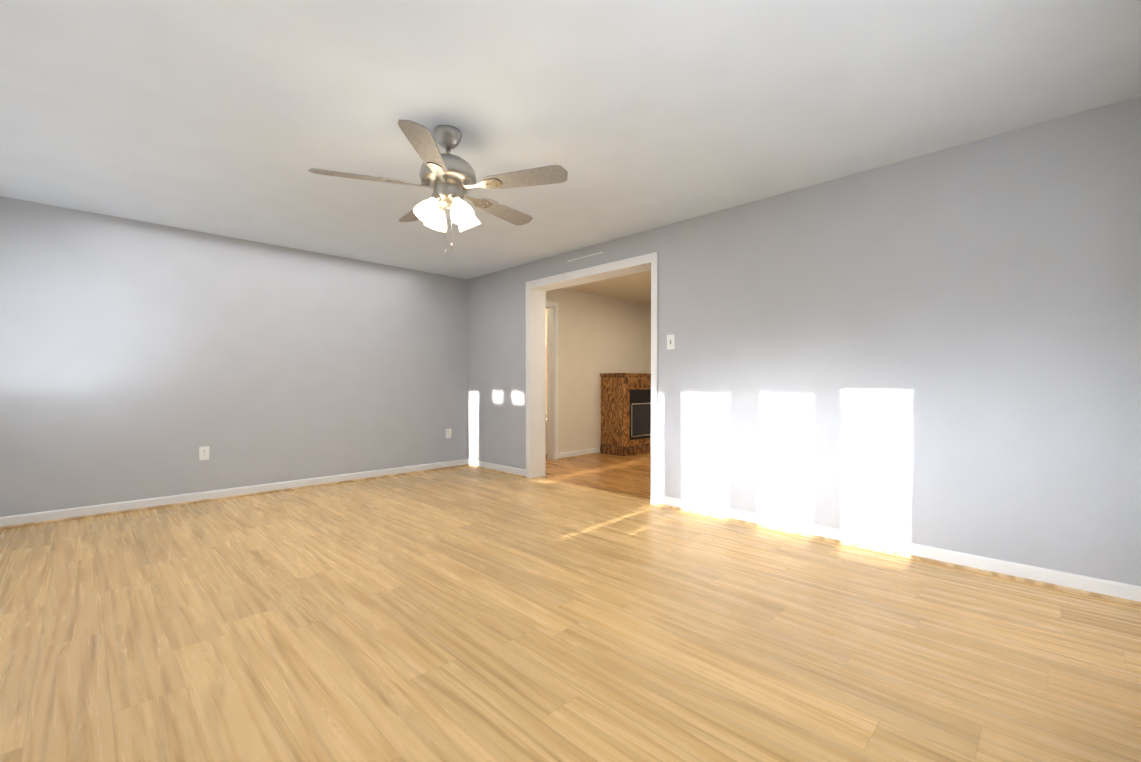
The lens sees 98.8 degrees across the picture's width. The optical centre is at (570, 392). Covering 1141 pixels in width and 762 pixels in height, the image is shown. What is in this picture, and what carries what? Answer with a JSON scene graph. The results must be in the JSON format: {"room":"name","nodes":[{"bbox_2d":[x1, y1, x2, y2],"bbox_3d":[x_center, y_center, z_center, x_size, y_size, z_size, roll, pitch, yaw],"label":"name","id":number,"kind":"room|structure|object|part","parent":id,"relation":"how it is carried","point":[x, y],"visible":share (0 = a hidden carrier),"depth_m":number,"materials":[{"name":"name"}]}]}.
{"room":"empty living room","nodes":[
{"label":"empty living room","id":0,"kind":"room"},
{"bbox_2d":[0,196,467,516],"bbox_3d":[-2.889,-0.223,4.515,0.120,2.300,4.658,1,1,45],"label":"wall","id":1,"kind":"structure","parent":0,"point":[139,360],"depth_m":4.17,"materials":[{"name":"grey paint"}]},
{"bbox_2d":[199,446,208,459],"bbox_3d":[-3.136,0.519,4.188,0.009,0.114,0.070,1,1,45],"label":"electrical outlet","id":2,"kind":"object","parent":1,"relation":"attached to","point":[203,453],"visible":1,"depth_m":4.19,"materials":[{"name":"white plastic"}]},
{"bbox_2d":[0,459,467,529],"bbox_3d":[-2.640,0.882,4.679,0.026,0.085,3.898,1,1,45],"label":"baseboard","id":3,"kind":"structure","parent":1,"relation":"attached to","point":[30,519],"depth_m":4.17,"materials":[{"name":"white wood"}]},
{"bbox_2d":[446,429,451,437],"bbox_3d":[-1.450,0.490,5.851,0.045,0.114,0.070,1,1,45],"label":"electrical outlet","id":4,"kind":"object","parent":1,"relation":"attached to","point":[448,433],"visible":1,"depth_m":5.84,"materials":[{"name":"white plastic"}]},
{"bbox_2d":[545,309,546,412],"bbox_3d":[-0.238,-0.282,8.271,2.310,2.300,0.120,1,1,45],"label":"wall","id":5,"kind":"structure","parent":0,"point":[546,360],"depth_m":8.35,"materials":[{"name":"beige paint"}]},
{"bbox_2d":[0,452,1140,761],"bbox_3d":[0.196,0.975,4.698,8.000,0.100,9.250,1,1,45],"label":"floor","id":6,"kind":"structure","parent":0,"point":[464,614],"depth_m":1.92,"materials":[{"name":"brown wood"}]},
{"bbox_2d":[600,373,650,455],"bbox_3d":[1.045,0.298,7.429,0.456,1.167,1.294,1,1,45],"label":"fireplace","id":7,"kind":"object","parent":6,"relation":"on","point":[625,414],"visible":0.58,"depth_m":7.01,"materials":[{"name":"brown"}]},
{"bbox_2d":[0,0,1140,308],"bbox_3d":[0.196,-1.425,4.660,8.000,0.100,9.250,1,1,45],"label":"ceiling","id":8,"kind":"structure","parent":0,"point":[234,118],"depth_m":2.25,"materials":[{"name":"white paint"}]},
{"bbox_2d":[308,120,567,255],"bbox_3d":[-0.634,-1.024,2.561,1.214,0.637,1.221,1,1,45],"label":"ceiling fan","id":9,"kind":"object","parent":8,"relation":"hanging from","point":[448,178],"visible":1,"depth_m":2.44,"materials":[{"name":"brown wood"}]},
{"bbox_3d":[-0.630,-0.919,2.522,0.371,0.140,0.371,1,1,45],"label":"lamp shade","id":10,"kind":"part","parent":9,"relation":"part of","materials":[{"name":"white glass"}]},
{"bbox_2d":[545,288,650,452],"bbox_3d":[0.723,-0.270,7.514,0.120,2.300,4.492,1,1,45],"label":"wall","id":11,"kind":"structure","parent":0,"point":[598,335],"depth_m":6.99,"materials":[{"name":"beige paint"}]},
{"bbox_2d":[545,300,557,459],"bbox_3d":[-0.515,-0.149,6.267,0.138,2.098,0.866,1,1,45],"label":"door frame","id":12,"kind":"structure","parent":11,"relation":"attached to","point":[552,379],"depth_m":6.51,"materials":[{"name":"white wood"}]},
{"bbox_2d":[558,448,600,459],"bbox_3d":[0.134,0.848,6.838,0.026,0.085,0.837,1,1,45],"label":"baseboard","id":13,"kind":"structure","parent":11,"relation":"attached to","point":[577,453],"depth_m":6.82,"materials":[{"name":"white wood"}]},
{"bbox_2d":[467,96,1140,585],"bbox_3d":[0.746,-0.216,4.106,5.842,2.300,0.100,1,1,45],"label":"wall","id":14,"kind":"structure","parent":0,"point":[941,348],"depth_m":2.80,"materials":[{"name":"grey paint"}]},
{"bbox_2d":[467,459,525,477],"bbox_3d":[-0.879,0.867,5.657,1.135,0.085,0.026,1,1,45],"label":"baseboard","id":15,"kind":"structure","parent":14,"relation":"attached to","point":[513,471],"depth_m":5.61,"materials":[{"name":"white wood"}]},
{"bbox_2d":[567,252,602,261],"bbox_3d":[0.133,-1.284,4.628,0.460,0.012,0.005,1,1,45],"label":"air vent","id":16,"kind":"object","parent":14,"relation":"in","point":[585,256],"visible":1,"depth_m":4.61,"materials":[{"name":"white metal"}]},
{"bbox_2d":[526,252,657,504],"bbox_3d":[0.199,-0.125,4.724,1.688,2.098,0.232,1,1,45],"label":"trim","id":17,"kind":"structure","parent":14,"relation":"attached to","point":[535,382],"depth_m":5.19,"materials":[{"name":"white wood"}]},
{"bbox_2d":[667,334,674,349],"bbox_3d":[0.808,-0.411,3.957,0.072,0.120,0.019,1,1,45],"label":"light switch","id":18,"kind":"object","parent":14,"relation":"attached to","point":[671,341],"visible":1,"depth_m":3.95,"materials":[{"name":"white plastic"}]},
{"bbox_2d":[656,495,1140,606],"bbox_3d":[1.700,0.907,3.082,2.779,0.085,0.026,1,1,45],"label":"baseboard","id":19,"kind":"structure","parent":14,"relation":"attached to","point":[1124,593],"depth_m":2.74,"materials":[{"name":"white wood"}]}
]}

